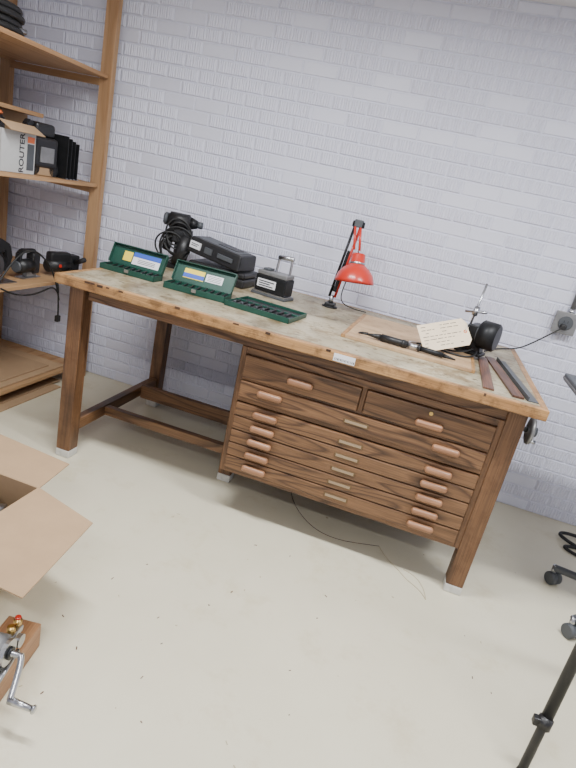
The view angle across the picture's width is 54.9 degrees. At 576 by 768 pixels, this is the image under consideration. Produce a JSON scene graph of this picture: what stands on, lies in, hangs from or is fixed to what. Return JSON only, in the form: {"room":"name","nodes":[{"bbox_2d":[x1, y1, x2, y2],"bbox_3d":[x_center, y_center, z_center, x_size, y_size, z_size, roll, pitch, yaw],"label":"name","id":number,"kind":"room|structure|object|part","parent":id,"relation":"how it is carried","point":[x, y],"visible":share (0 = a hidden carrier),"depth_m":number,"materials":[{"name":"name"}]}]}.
{"room":"workshop","nodes":[
{"label":"workshop","id":0,"kind":"room"},
{"bbox_2d":[0,371,575,767],"bbox_3d":[-0.314,1.206,1.160,5.760,0.100,5.560,17,19,11],"label":"floor","id":1,"kind":"structure","parent":0,"point":[379,679],"depth_m":2.08,"materials":[{"name":"paint"}]},
{"bbox_2d":[0,615,40,714],"bbox_3d":[-0.772,0.786,1.597,0.239,0.204,0.287,13,19,2],"label":"grinder","id":2,"kind":"object","parent":1,"relation":"on","point":[19,637],"visible":1,"depth_m":1.57,"materials":[{"name":"metal"}]},
{"bbox_3d":[-0.799,0.710,1.601,0.024,0.030,0.024,13,19,2],"label":"brass knob","id":3,"kind":"part","parent":2,"relation":"part of","materials":[{"name":"brown metal"}]},
{"bbox_3d":[-0.739,0.798,1.507,0.021,0.082,0.094,9,19,-11],"label":"crank arm","id":4,"kind":"part","parent":2,"relation":"part of","materials":[{"name":"metal"}]},
{"bbox_3d":[-0.806,0.736,1.601,0.030,0.020,0.105,13,19,2],"label":"arm","id":5,"kind":"part","parent":2,"relation":"part of","materials":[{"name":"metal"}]},
{"bbox_3d":[-0.796,0.702,1.634,0.024,0.026,0.024,13,19,2],"label":"brass knob","id":6,"kind":"part","parent":2,"relation":"part of","materials":[{"name":"brown metal"}]},
{"bbox_3d":[-0.793,0.686,1.629,0.018,0.008,0.018,13,19,2],"label":"red knob","id":7,"kind":"part","parent":2,"relation":"part of","materials":[{"name":"red plastic"}]},
{"bbox_3d":[-0.714,0.854,1.477,0.070,0.022,0.022,18,23,4],"label":"crank handle","id":8,"kind":"part","parent":2,"relation":"part of","materials":[{"name":"metal"}]},
{"bbox_2d":[0,377,60,411],"bbox_3d":[-1.944,0.036,3.290,0.700,0.018,1.050,17,19,11],"label":"flattened cardboard","id":9,"kind":"object","parent":1,"relation":"on","point":[9,400],"visible":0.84,"depth_m":3.43,"materials":[{"name":"brown cardboard"}]},
{"bbox_2d":[0,434,92,598],"bbox_3d":[-1.157,0.527,1.897,0.990,0.330,0.890,17,19,11],"label":"open cardboard box","id":10,"kind":"object","parent":1,"relation":"on","point":[37,529],"visible":1,"depth_m":1.85,"materials":[{"name":"beige cardboard"}]},
{"bbox_2d":[0,503,7,510],"bbox_3d":[-1.157,0.525,1.919,0.282,0.307,0.272,17,19,11],"label":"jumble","id":11,"kind":"object","parent":10,"relation":"on","point":[2,505],"visible":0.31,"depth_m":1.93,"materials":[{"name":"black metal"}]},
{"bbox_2d":[0,0,122,395],"bbox_3d":[-1.727,-1.178,2.902,0.785,2.600,1.475,17,19,11],"label":"wooden shelving unit","id":12,"kind":"object","parent":1,"relation":"on","point":[14,47],"visible":0.56,"depth_m":3.35,"materials":[{"name":"brown wood"}]},
{"bbox_2d":[0,238,16,284],"bbox_3d":[-1.632,-0.670,2.976,0.190,0.232,0.338,17,19,13],"label":"saw","id":13,"kind":"object","parent":12,"relation":"on","point":[6,256],"visible":0.98,"depth_m":3.06,"materials":[{"name":"metal"}]},
{"bbox_3d":[-1.572,-0.624,2.948,0.004,0.160,0.160,17,19,13],"label":"blade","id":14,"kind":"part","parent":13,"relation":"part of","materials":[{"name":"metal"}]},
{"bbox_3d":[-1.583,-0.713,3.056,0.040,0.182,0.138,17,19,13],"label":"handle","id":15,"kind":"part","parent":13,"relation":"part of","materials":[{"name":"black plastic"}]},
{"bbox_3d":[-1.870,-1.464,3.636,0.075,2.600,0.040,17,19,11],"label":"post","id":16,"kind":"part","parent":12,"relation":"part of","materials":[{"name":"brown wood"}]},
{"bbox_2d":[0,0,26,36],"bbox_3d":[-1.474,-1.758,2.605,0.433,0.120,0.433,17,19,11],"label":"air hose","id":17,"kind":"object","parent":12,"relation":"on","point":[11,15],"visible":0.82,"depth_m":2.57,"materials":[{"name":"black rubber"}]},
{"bbox_2d":[0,102,43,128],"bbox_3d":[-1.697,-1.387,3.020,0.370,0.322,0.660,17,19,11],"label":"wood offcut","id":18,"kind":"object","parent":12,"relation":"on","point":[10,112],"visible":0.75,"depth_m":3.14,"materials":[{"name":"wood"}]},
{"bbox_2d":[0,110,44,174],"bbox_3d":[-1.459,-1.241,2.820,0.316,0.280,0.260,16,19,8],"label":"carton","id":19,"kind":"object","parent":12,"relation":"on","point":[17,143],"visible":1,"depth_m":2.80,"materials":[{"name":"cardboard"}]},
{"bbox_3d":[-1.499,-1.246,2.807,0.110,0.240,0.110,16,19,8],"label":"router motor","id":20,"kind":"part","parent":19,"relation":"part of","materials":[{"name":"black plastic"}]},
{"bbox_2d":[26,137,34,170],"bbox_3d":[-1.349,-1.204,2.904,0.004,0.165,0.055,17,19,11],"label":"picture","id":21,"kind":"object","parent":19,"relation":"on","point":[30,141],"depth_m":2.90,"materials":[{"name":"grey paper"}]},
{"bbox_2d":[11,248,40,278],"bbox_3d":[-1.536,-0.711,3.255,0.081,0.171,0.189,16,19,9],"label":"jigsaw","id":22,"kind":"object","parent":12,"relation":"on","point":[29,266],"visible":0.78,"depth_m":3.24,"materials":[{"name":"metal"}]},
{"bbox_3d":[-1.543,-0.692,3.242,0.081,0.081,0.123,16,19,9],"label":"motor","id":23,"kind":"part","parent":22,"relation":"part of","materials":[{"name":"black plastic"}]},
{"bbox_3d":[-1.856,-0.623,3.094,0.750,0.022,1.385,17,19,11],"label":"shelf","id":24,"kind":"part","parent":12,"relation":"part of","materials":[{"name":"brown wood"}]},
{"bbox_2d":[0,250,60,321],"bbox_3d":[-1.446,-0.527,3.114,0.036,0.460,0.569,16,19,9],"label":"power cord","id":25,"kind":"object","parent":12,"relation":"hanging from","point":[57,317],"visible":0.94,"depth_m":3.15,"materials":[{"name":"black rubber"}]},
{"bbox_3d":[-1.448,-0.524,3.132,0.012,0.087,0.476,17,19,11],"label":"cord","id":26,"kind":"part","parent":25,"relation":"part of","materials":[{"name":"black rubber"}]},
{"bbox_3d":[-1.430,-0.587,3.081,0.027,0.322,0.549,17,19,11],"label":"cord","id":27,"kind":"part","parent":25,"relation":"part of","materials":[{"name":"black rubber"}]},
{"bbox_3d":[-1.407,-0.524,3.383,0.027,0.220,0.030,17,19,11],"label":"cord","id":28,"kind":"part","parent":25,"relation":"part of","materials":[{"name":"black rubber"}]},
{"bbox_2d":[0,344,62,388],"bbox_3d":[-1.977,-0.083,3.293,0.690,0.020,1.100,17,19,11],"label":"flattened cardboard","id":29,"kind":"object","parent":12,"relation":"on","point":[16,366],"visible":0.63,"depth_m":3.56,"materials":[{"name":"brown cardboard"}]},
{"bbox_3d":[-1.984,-0.060,3.288,0.750,0.022,1.385,17,19,11],"label":"shelf","id":30,"kind":"part","parent":12,"relation":"part of","materials":[{"name":"brown wood"}]},
{"bbox_2d":[22,118,57,176],"bbox_3d":[-1.370,-1.296,3.046,0.126,0.272,0.214,18,19,16],"label":"power tool","id":31,"kind":"object","parent":12,"relation":"on","point":[46,149],"visible":0.64,"depth_m":3.03,"materials":[{"name":"black plastic"}]},
{"bbox_3d":[-1.386,-1.343,2.953,0.036,0.131,0.056,18,19,16],"label":"handle","id":32,"kind":"part","parent":31,"relation":"part of","materials":[{"name":"black plastic"}]},
{"bbox_3d":[-1.321,-1.253,3.041,0.008,0.080,0.100,18,19,16],"label":"plate","id":33,"kind":"part","parent":31,"relation":"part of","materials":[{"name":"grey metal"}]},
{"bbox_3d":[-1.732,-1.169,2.906,0.750,0.022,1.385,17,19,11],"label":"shelf","id":34,"kind":"part","parent":12,"relation":"part of","materials":[{"name":"brown wood"}]},
{"bbox_3d":[-1.601,-1.742,2.708,0.750,0.022,1.385,17,19,11],"label":"shelf","id":35,"kind":"part","parent":12,"relation":"part of","materials":[{"name":"brown wood"}]},
{"bbox_2d":[43,251,86,271],"bbox_3d":[-1.424,-0.764,3.509,0.248,0.145,0.182,-1,23,-35],"label":"grinder","id":36,"kind":"object","parent":12,"relation":"on","point":[61,261],"visible":0.8,"depth_m":3.46,"materials":[{"name":"black plastic"}]},
{"bbox_3d":[-1.318,-0.777,3.515,0.093,0.030,0.030,-6,7,31],"label":"handle","id":37,"kind":"part","parent":36,"relation":"part of","materials":[{"name":"black plastic"}]},
{"bbox_2d":[52,134,79,180],"bbox_3d":[-1.328,-1.326,3.228,0.180,0.230,0.130,15,19,7],"label":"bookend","id":38,"kind":"object","parent":12,"relation":"on","point":[68,150],"visible":0.51,"depth_m":3.18,"materials":[{"name":"black metal"}]},
{"bbox_3d":[-1.341,-1.309,3.169,0.180,0.230,0.005,15,19,7],"label":"plate","id":39,"kind":"part","parent":38,"relation":"part of","materials":[{"name":"black metal"}]},
{"bbox_3d":[-1.334,-1.314,3.204,0.180,0.220,0.005,15,19,7],"label":"plate","id":40,"kind":"part","parent":38,"relation":"part of","materials":[{"name":"black metal"}]},
{"bbox_3d":[-1.328,-1.320,3.240,0.180,0.210,0.005,15,19,7],"label":"plate","id":41,"kind":"part","parent":38,"relation":"part of","materials":[{"name":"black metal"}]},
{"bbox_3d":[-1.322,-1.325,3.275,0.180,0.200,0.005,15,19,7],"label":"plate","id":42,"kind":"part","parent":38,"relation":"part of","materials":[{"name":"black metal"}]},
{"bbox_3d":[-1.204,-1.265,3.500,0.080,2.600,0.040,17,19,11],"label":"post","id":43,"kind":"part","parent":12,"relation":"part of","materials":[{"name":"brown wood"}]},
{"bbox_2d":[19,514,491,767],"bbox_3d":[-0.006,0.941,1.971,1.526,0.002,1.068,17,19,11],"label":"debris","id":44,"kind":"object","parent":1,"relation":"on","point":[179,514],"visible":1,"depth_m":1.93,"materials":[{"name":"beige"}]},
{"bbox_2d":[54,267,549,595],"bbox_3d":[0.023,0.083,2.980,2.168,0.956,1.169,17,19,11],"label":"workbench","id":45,"kind":"object","parent":1,"relation":"on","point":[414,445],"depth_m":2.42,"materials":[{"name":"brown wood"}]},
{"bbox_3d":[-1.057,-0.072,2.738,0.075,0.863,0.075,17,19,11],"label":"leg","id":46,"kind":"part","parent":45,"relation":"part of","materials":[{"name":"brown wood"}]},
{"bbox_2d":[99,242,168,281],"bbox_3d":[-0.783,-0.625,2.824,0.310,0.130,0.136,17,19,12],"label":"case","id":47,"kind":"object","parent":45,"relation":"on","point":[136,262],"visible":1,"depth_m":2.85,"materials":[{"name":"teal"}]},
{"bbox_3d":[-0.768,-0.644,2.864,0.310,0.100,0.004,17,-5,12],"label":"lid panel","id":48,"kind":"part","parent":47,"relation":"part of","materials":[{"name":"green plastic"}]},
{"bbox_3d":[-0.807,-0.300,3.564,0.075,0.863,0.075,17,19,11],"label":"leg","id":49,"kind":"part","parent":45,"relation":"part of","materials":[{"name":"brown wood"}]},
{"bbox_2d":[154,211,203,268],"bbox_3d":[-0.639,-0.835,3.235,0.251,0.316,0.152,12,19,-3],"label":"drill","id":50,"kind":"object","parent":45,"relation":"on","point":[181,225],"visible":0.84,"depth_m":3.18,"materials":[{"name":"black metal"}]},
{"bbox_3d":[-0.625,-0.942,3.204,0.130,0.092,0.092,12,19,-3],"label":"motor","id":51,"kind":"part","parent":50,"relation":"part of","materials":[{"name":"black plastic"}]},
{"bbox_3d":[-0.612,-0.858,3.212,0.110,0.085,0.060,12,19,-3],"label":"motor","id":52,"kind":"part","parent":50,"relation":"part of","materials":[{"name":"black plastic"}]},
{"bbox_2d":[163,259,237,302],"bbox_3d":[-0.428,-0.508,2.720,0.320,0.130,0.152,16,19,9],"label":"case","id":53,"kind":"object","parent":45,"relation":"on","point":[187,277],"visible":0.9,"depth_m":2.75,"materials":[{"name":"teal"}]},
{"bbox_3d":[-0.414,-0.530,2.765,0.320,0.100,0.004,16,-9,9],"label":"lid panel","id":54,"kind":"part","parent":53,"relation":"part of","materials":[{"name":"green plastic"}]},
{"bbox_2d":[189,258,257,288],"bbox_3d":[-0.381,-0.643,3.213,0.360,0.085,0.245,18,19,15],"label":"tool case","id":55,"kind":"object","parent":45,"relation":"on","point":[245,279],"visible":0.27,"depth_m":3.14,"materials":[{"name":"black plastic"}]},
{"bbox_2d":[187,236,255,271],"bbox_3d":[-0.380,-0.750,3.182,0.357,0.127,0.206,20,20,21],"label":"box","id":56,"kind":"object","parent":55,"relation":"on","point":[233,258],"visible":1,"depth_m":3.11,"materials":[{"name":"black plastic"}]},
{"bbox_3d":[-0.447,-0.744,3.109,0.050,0.034,0.012,26,22,18],"label":"screw panel","id":57,"kind":"part","parent":56,"relation":"part of","materials":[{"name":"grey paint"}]},
{"bbox_3d":[-0.361,-0.790,3.168,0.280,0.004,0.140,27,22,18],"label":"lid panel","id":58,"kind":"part","parent":56,"relation":"part of","materials":[{"name":"grey paint"}]},
{"bbox_2d":[217,253,232,263],"bbox_3d":[-0.350,-0.696,3.071,0.100,0.024,0.013,26,22,18],"label":"label","id":59,"kind":"object","parent":56,"relation":"attached to","point":[224,258],"depth_m":3.07,"materials":[{"name":"white paper"}]},
{"bbox_3d":[-0.243,0.075,2.849,0.070,0.863,0.070,17,19,11],"label":"leg","id":60,"kind":"part","parent":45,"relation":"part of","materials":[{"name":"brown wood"}]},
{"bbox_3d":[-0.161,0.402,2.557,0.116,0.031,0.028,17,19,11],"label":"drawer pull","id":61,"kind":"part","parent":45,"relation":"part of","materials":[{"name":"brown wood"}]},
{"bbox_3d":[-0.147,0.340,2.536,0.116,0.031,0.028,17,19,11],"label":"drawer pull","id":62,"kind":"part","parent":45,"relation":"part of","materials":[{"name":"brown wood"}]},
{"bbox_3d":[-0.133,0.277,2.514,0.116,0.031,0.028,17,19,11],"label":"drawer pull","id":63,"kind":"part","parent":45,"relation":"part of","materials":[{"name":"brown wood"}]},
{"bbox_3d":[-0.118,0.215,2.493,0.116,0.031,0.028,17,19,11],"label":"drawer pull","id":64,"kind":"part","parent":45,"relation":"part of","materials":[{"name":"brown wood"}]},
{"bbox_3d":[-0.104,0.153,2.471,0.116,0.031,0.028,17,19,11],"label":"drawer pull","id":65,"kind":"part","parent":45,"relation":"part of","materials":[{"name":"brown wood"}]},
{"bbox_2d":[224,296,306,323],"bbox_3d":[-0.104,-0.365,2.681,0.335,0.028,0.250,19,19,17],"label":"tray","id":66,"kind":"object","parent":45,"relation":"on","point":[256,306],"visible":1,"depth_m":2.63,"materials":[{"name":"green plastic"}]},
{"bbox_3d":[-0.082,-0.373,2.739,0.323,0.006,0.113,19,19,17],"label":"foam lid","id":67,"kind":"part","parent":66,"relation":"part of","materials":[{"name":"green plastic"}]},
{"bbox_3d":[-0.083,0.058,2.438,0.116,0.031,0.028,17,19,11],"label":"drawer pull","id":68,"kind":"part","parent":45,"relation":"part of","materials":[{"name":"brown wood"}]},
{"bbox_2d":[251,255,294,301],"bbox_3d":[-0.062,-0.609,3.086,0.245,0.238,0.182,21,20,22],"label":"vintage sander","id":69,"kind":"object","parent":45,"relation":"on","point":[271,283],"visible":1,"depth_m":3.02,"materials":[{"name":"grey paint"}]},
{"bbox_3d":[-0.118,-0.548,3.032,0.115,0.044,0.004,21,20,22],"label":"name plate","id":70,"kind":"part","parent":69,"relation":"part of","materials":[{"name":"white paper"}]},
{"bbox_3d":[-0.086,-0.505,3.084,0.208,0.008,0.108,21,20,22],"label":"plate","id":71,"kind":"part","parent":69,"relation":"part of","materials":[{"name":"metal"}]},
{"bbox_3d":[0.051,0.001,2.384,0.116,0.031,0.028,17,19,11],"label":"drawer pull","id":72,"kind":"part","parent":45,"relation":"part of","materials":[{"name":"brown wood"}]},
{"bbox_3d":[0.056,-0.009,2.406,0.527,0.104,0.024,17,19,11],"label":"drawer","id":73,"kind":"part","parent":45,"relation":"part of","materials":[{"name":"brown wood"}]},
{"bbox_3d":[0.213,0.510,2.491,0.110,0.020,0.004,17,19,11],"label":"drawer label frame","id":74,"kind":"part","parent":45,"relation":"part of","materials":[{"name":"brown metal"}]},
{"bbox_3d":[0.228,0.448,2.469,0.110,0.020,0.004,17,19,11],"label":"drawer label frame","id":75,"kind":"part","parent":45,"relation":"part of","materials":[{"name":"brown metal"}]},
{"bbox_3d":[0.213,0.545,2.530,1.090,0.024,0.024,17,19,11],"label":"cabinet rail","id":76,"kind":"part","parent":45,"relation":"part of","materials":[{"name":"brown wood"}]},
{"bbox_3d":[0.219,0.507,2.503,1.086,0.062,0.024,17,19,11],"label":"drawer","id":77,"kind":"part","parent":45,"relation":"part of","materials":[{"name":"brown wood"}]},
{"bbox_3d":[0.242,0.385,2.448,0.110,0.020,0.004,17,19,11],"label":"drawer label frame","id":78,"kind":"part","parent":45,"relation":"part of","materials":[{"name":"brown metal"}]},
{"bbox_3d":[0.233,0.445,2.482,1.086,0.062,0.024,17,19,11],"label":"drawer","id":79,"kind":"part","parent":45,"relation":"part of","materials":[{"name":"brown wood"}]},
{"bbox_3d":[0.256,0.323,2.426,0.110,0.020,0.004,17,19,11],"label":"drawer label frame","id":80,"kind":"part","parent":45,"relation":"part of","materials":[{"name":"brown metal"}]},
{"bbox_2d":[322,219,373,312],"bbox_3d":[0.365,-0.634,3.028,0.259,0.500,0.264,14,19,2],"label":"desk lamp","id":81,"kind":"object","parent":45,"relation":"on","point":[354,270],"visible":1,"depth_m":2.98,"materials":[{"name":"red metal"}]},
{"bbox_3d":[0.247,-0.483,3.156,0.026,0.050,0.026,17,19,11],"label":"swivel post","id":82,"kind":"part","parent":81,"relation":"part of","materials":[{"name":"metal"}]},
{"bbox_3d":[0.300,-0.682,3.079,0.015,0.413,0.015,23,21,9],"label":"arm","id":83,"kind":"part","parent":81,"relation":"part of","materials":[{"name":"black metal"}]},
{"bbox_3d":[0.301,-0.629,3.097,0.020,0.240,0.020,23,20,9],"label":"arm","id":84,"kind":"part","parent":81,"relation":"part of","materials":[{"name":"black metal"}]},
{"bbox_3d":[0.330,-0.673,3.073,0.015,0.413,0.015,23,21,9],"label":"arm","id":85,"kind":"part","parent":81,"relation":"part of","materials":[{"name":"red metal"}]},
{"bbox_3d":[0.386,-0.586,3.146,0.190,0.339,0.107,-3,24,-40],"label":"lamp cord","id":86,"kind":"part","parent":81,"relation":"part of","materials":[{"name":"black rubber"}]},
{"bbox_3d":[0.373,-0.631,3.014,0.216,0.160,0.216,11,10,12],"label":"lamp shade","id":87,"kind":"part","parent":81,"relation":"part of","materials":[{"name":"red metal"}]},
{"bbox_3d":[0.361,-0.794,2.995,0.014,0.133,0.014,3,1,22],"label":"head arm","id":88,"kind":"part","parent":81,"relation":"part of","materials":[{"name":"red metal"}]},
{"bbox_3d":[0.389,-0.785,2.990,0.014,0.133,0.014,3,1,22],"label":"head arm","id":89,"kind":"part","parent":81,"relation":"part of","materials":[{"name":"red metal"}]},
{"bbox_3d":[0.247,0.382,2.460,1.086,0.062,0.024,17,19,11],"label":"drawer","id":90,"kind":"part","parent":45,"relation":"part of","materials":[{"name":"brown wood"}]},
{"bbox_3d":[0.270,0.261,2.405,0.110,0.020,0.004,17,19,11],"label":"drawer label frame","id":91,"kind":"part","parent":45,"relation":"part of","materials":[{"name":"brown metal"}]},
{"bbox_3d":[0.261,0.320,2.438,1.086,0.062,0.024,17,19,11],"label":"drawer","id":92,"kind":"part","parent":45,"relation":"part of","materials":[{"name":"brown wood"}]},
{"bbox_3d":[0.291,0.170,2.374,0.110,0.020,0.004,17,19,11],"label":"drawer label frame","id":93,"kind":"part","parent":45,"relation":"part of","materials":[{"name":"brown metal"}]},
{"bbox_3d":[0.276,0.258,2.417,1.086,0.062,0.024,17,19,11],"label":"drawer","id":94,"kind":"part","parent":45,"relation":"part of","materials":[{"name":"brown wood"}]},
{"bbox_3d":[0.289,0.211,2.415,1.090,0.022,0.024,17,19,11],"label":"cabinet rail","id":95,"kind":"part","parent":45,"relation":"part of","materials":[{"name":"brown wood"}]},
{"bbox_3d":[0.296,0.167,2.386,1.086,0.076,0.024,17,19,11],"label":"drawer","id":96,"kind":"part","parent":45,"relation":"part of","materials":[{"name":"brown wood"}]},
{"bbox_3d":[0.310,0.121,2.384,1.090,0.012,0.024,17,19,11],"label":"cabinet rail","id":97,"kind":"part","parent":45,"relation":"part of","materials":[{"name":"brown wood"}]},
{"bbox_3d":[0.337,0.001,2.343,1.090,0.030,0.024,17,19,11],"label":"cabinet rail","id":98,"kind":"part","parent":45,"relation":"part of","materials":[{"name":"brown wood"}]},
{"bbox_2d":[341,314,474,373],"bbox_3d":[0.613,-0.218,2.747,0.605,0.016,0.640,17,19,12],"label":"board","id":99,"kind":"object","parent":45,"relation":"on","point":[365,323],"visible":0.76,"depth_m":2.59,"materials":[{"name":"brown wood"}]},
{"bbox_2d":[358,332,455,359],"bbox_3d":[0.527,-0.180,2.495,0.452,0.037,0.088,22,21,25],"label":"iron","id":100,"kind":"object","parent":99,"relation":"on","point":[403,343],"visible":1,"depth_m":2.48,"materials":[{"name":"black plastic"}]},
{"bbox_3d":[0.480,-0.194,2.506,0.130,0.033,0.033,18,19,15],"label":"handle","id":101,"kind":"part","parent":100,"relation":"part of","materials":[{"name":"black plastic"}]},
{"bbox_2d":[417,315,471,349],"bbox_3d":[0.729,-0.239,2.578,0.248,0.199,0.095,10,19,-10],"label":"paper tag","id":102,"kind":"object","parent":99,"relation":"on","point":[450,333],"visible":1,"depth_m":2.58,"materials":[{"name":"beige paper"}]},
{"bbox_2d":[441,283,502,357],"bbox_3d":[0.856,-0.312,2.628,0.294,0.335,0.252,24,22,30],"label":"bench vise","id":103,"kind":"object","parent":99,"relation":"on","point":[486,335],"visible":0.62,"depth_m":2.62,"materials":[{"name":"black metal"}]},
{"bbox_3d":[0.777,-0.191,2.689,0.153,0.037,0.199,1,22,-31],"label":"cord","id":104,"kind":"part","parent":103,"relation":"part of","materials":[{"name":"black rubber"}]},
{"bbox_3d":[0.916,-0.351,2.697,0.107,0.012,0.012,12,15,33],"label":"cross rod","id":105,"kind":"part","parent":103,"relation":"part of","materials":[{"name":"metal"}]},
{"bbox_3d":[0.922,-0.376,2.695,0.011,0.232,0.011,27,15,29],"label":"upright rod","id":106,"kind":"part","parent":103,"relation":"part of","materials":[{"name":"metal"}]},
{"bbox_3d":[0.573,0.621,2.407,0.116,0.031,0.028,17,19,11],"label":"drawer pull","id":107,"kind":"part","parent":45,"relation":"part of","materials":[{"name":"brown wood"}]},
{"bbox_3d":[0.587,0.558,2.386,0.116,0.031,0.028,17,19,11],"label":"drawer pull","id":108,"kind":"part","parent":45,"relation":"part of","materials":[{"name":"brown wood"}]},
{"bbox_3d":[0.601,0.496,2.364,0.116,0.031,0.028,17,19,11],"label":"drawer pull","id":109,"kind":"part","parent":45,"relation":"part of","materials":[{"name":"brown wood"}]},
{"bbox_3d":[0.580,0.170,2.279,0.116,0.031,0.028,17,19,11],"label":"drawer pull","id":110,"kind":"part","parent":45,"relation":"part of","materials":[{"name":"brown wood"}]},
{"bbox_3d":[0.579,0.147,2.299,0.533,0.104,0.024,17,19,11],"label":"drawer","id":111,"kind":"part","parent":45,"relation":"part of","materials":[{"name":"brown wood"}]},
{"bbox_3d":[0.615,0.434,2.343,0.116,0.031,0.028,17,19,11],"label":"drawer pull","id":112,"kind":"part","parent":45,"relation":"part of","materials":[{"name":"brown wood"}]},
{"bbox_3d":[0.629,0.371,2.321,0.116,0.031,0.028,17,19,11],"label":"drawer pull","id":113,"kind":"part","parent":45,"relation":"part of","materials":[{"name":"brown wood"}]},
{"bbox_3d":[0.651,0.276,2.288,0.116,0.031,0.028,17,19,11],"label":"drawer pull","id":114,"kind":"part","parent":45,"relation":"part of","materials":[{"name":"brown wood"}]},
{"bbox_3d":[0.876,-0.056,2.464,0.044,0.007,0.590,17,19,12],"label":"wood strip","id":115,"kind":"part","parent":45,"relation":"part of","materials":[{"name":"wood"}]},
{"bbox_3d":[0.838,0.489,2.360,0.075,0.863,0.075,17,19,11],"label":"leg","id":116,"kind":"part","parent":45,"relation":"part of","materials":[{"name":"brown wood"}]},
{"bbox_3d":[0.952,-0.039,2.463,0.044,0.009,0.640,15,19,5],"label":"wood strip","id":117,"kind":"part","parent":45,"relation":"part of","materials":[{"name":"wood"}]},
{"bbox_2d":[496,357,538,403],"bbox_3d":[1.007,-0.029,2.455,0.044,0.018,0.650,15,19,5],"label":"bar","id":118,"kind":"object","parent":45,"relation":"on","point":[529,397],"visible":0.98,"depth_m":2.38,"materials":[{"name":"grey paint"}]},
{"bbox_2d":[523,418,537,444],"bbox_3d":[1.047,0.195,2.461,0.132,0.128,0.114,27,23,37],"label":"handwheel","id":119,"kind":"object","parent":45,"relation":"attached to","point":[530,431],"visible":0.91,"depth_m":2.42,"materials":[{"name":"metal"}]},
{"bbox_2d":[291,493,425,599],"bbox_3d":[0.247,0.716,2.787,0.276,0.004,1.125,0,22,-33],"label":"wire","id":120,"kind":"object","parent":1,"relation":"on","point":[291,493],"visible":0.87,"depth_m":2.63,"materials":[{"name":"black rubber"}]},
{"bbox_2d":[516,643,575,767],"bbox_3d":[1.210,0.565,1.642,0.504,1.432,0.827,22,21,26],"label":"camera tripod","id":121,"kind":"object","parent":1,"relation":"on","point":[544,722],"visible":1,"depth_m":1.67,"materials":[{"name":"black plastic"}]},
{"bbox_3d":[0.773,1.049,1.688,0.027,0.278,0.027,24,4,10],"label":"leg","id":122,"kind":"part","parent":121,"relation":"part of","materials":[{"name":"black plastic"}]},
{"bbox_3d":[0.984,0.561,1.655,0.034,1.029,0.034,24,4,10],"label":"leg","id":123,"kind":"part","parent":121,"relation":"part of","materials":[{"name":"black plastic"}]},
{"bbox_2d":[544,373,575,638],"bbox_3d":[1.610,0.631,2.385,1.039,0.990,0.644,17,19,11],"label":"office chair","id":124,"kind":"object","parent":1,"relation":"on","point":[568,630],"visible":1,"depth_m":2.60,"materials":[{"name":"grey paint"}]},
{"bbox_3d":[1.429,0.941,2.584,0.362,0.079,0.036,28,24,38],"label":"foot arm","id":125,"kind":"part","parent":124,"relation":"part of","materials":[{"name":"grey paint"}]},
{"bbox_3d":[1.715,0.189,2.253,1.039,0.012,0.604,17,19,11],"label":"trim","id":126,"kind":"part","parent":124,"relation":"part of","materials":[{"name":"grey metal"}]},
{"bbox_3d":[1.205,1.009,2.349,0.024,0.055,0.024,17,19,11],"label":"caster stem","id":127,"kind":"part","parent":124,"relation":"part of","materials":[{"name":"metal"}]},
{"bbox_2d":[558,531,575,555],"bbox_3d":[1.722,0.938,3.066,0.418,0.036,0.254,17,19,11],"label":"power cable","id":128,"kind":"object","parent":1,"relation":"on","point":[572,545],"visible":1,"depth_m":3.10,"materials":[{"name":"black rubber"}]},
{"bbox_2d":[1,0,575,525],"bbox_3d":[0.701,-0.763,3.253,5.560,2.630,0.112,17,19,11],"label":"wall","id":129,"kind":"structure","parent":0,"point":[447,128],"depth_m":3.19,"materials":[{"name":"brick"}]},
{"bbox_2d":[484,295,575,351],"bbox_3d":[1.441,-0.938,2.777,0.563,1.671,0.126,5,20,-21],"label":"electrical outlet box","id":130,"kind":"object","parent":129,"relation":"attached to","point":[564,322],"visible":0.96,"depth_m":3.02,"materials":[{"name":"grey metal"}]},
{"bbox_3d":[1.234,-0.256,2.997,0.459,0.184,0.119,5,20,-22],"label":"cord","id":131,"kind":"part","parent":130,"relation":"part of","materials":[{"name":"black rubber"}]},
{"bbox_2d":[558,316,572,329],"bbox_3d":[1.514,-0.330,3.023,0.076,0.076,0.007,17,19,11],"label":"receptacle","id":132,"kind":"object","parent":130,"relation":"attached to","point":[566,320],"depth_m":3.02,"materials":[{"name":"grey paint"}]},
{"bbox_2d":[526,0,575,7],"bbox_3d":[0.261,-1.317,0.289,5.760,0.100,5.560,17,19,11],"label":"ceiling","id":133,"kind":"structure","parent":0,"point":[570,3],"depth_m":2.69,"materials":[{"name":"white paint"}]}
]}

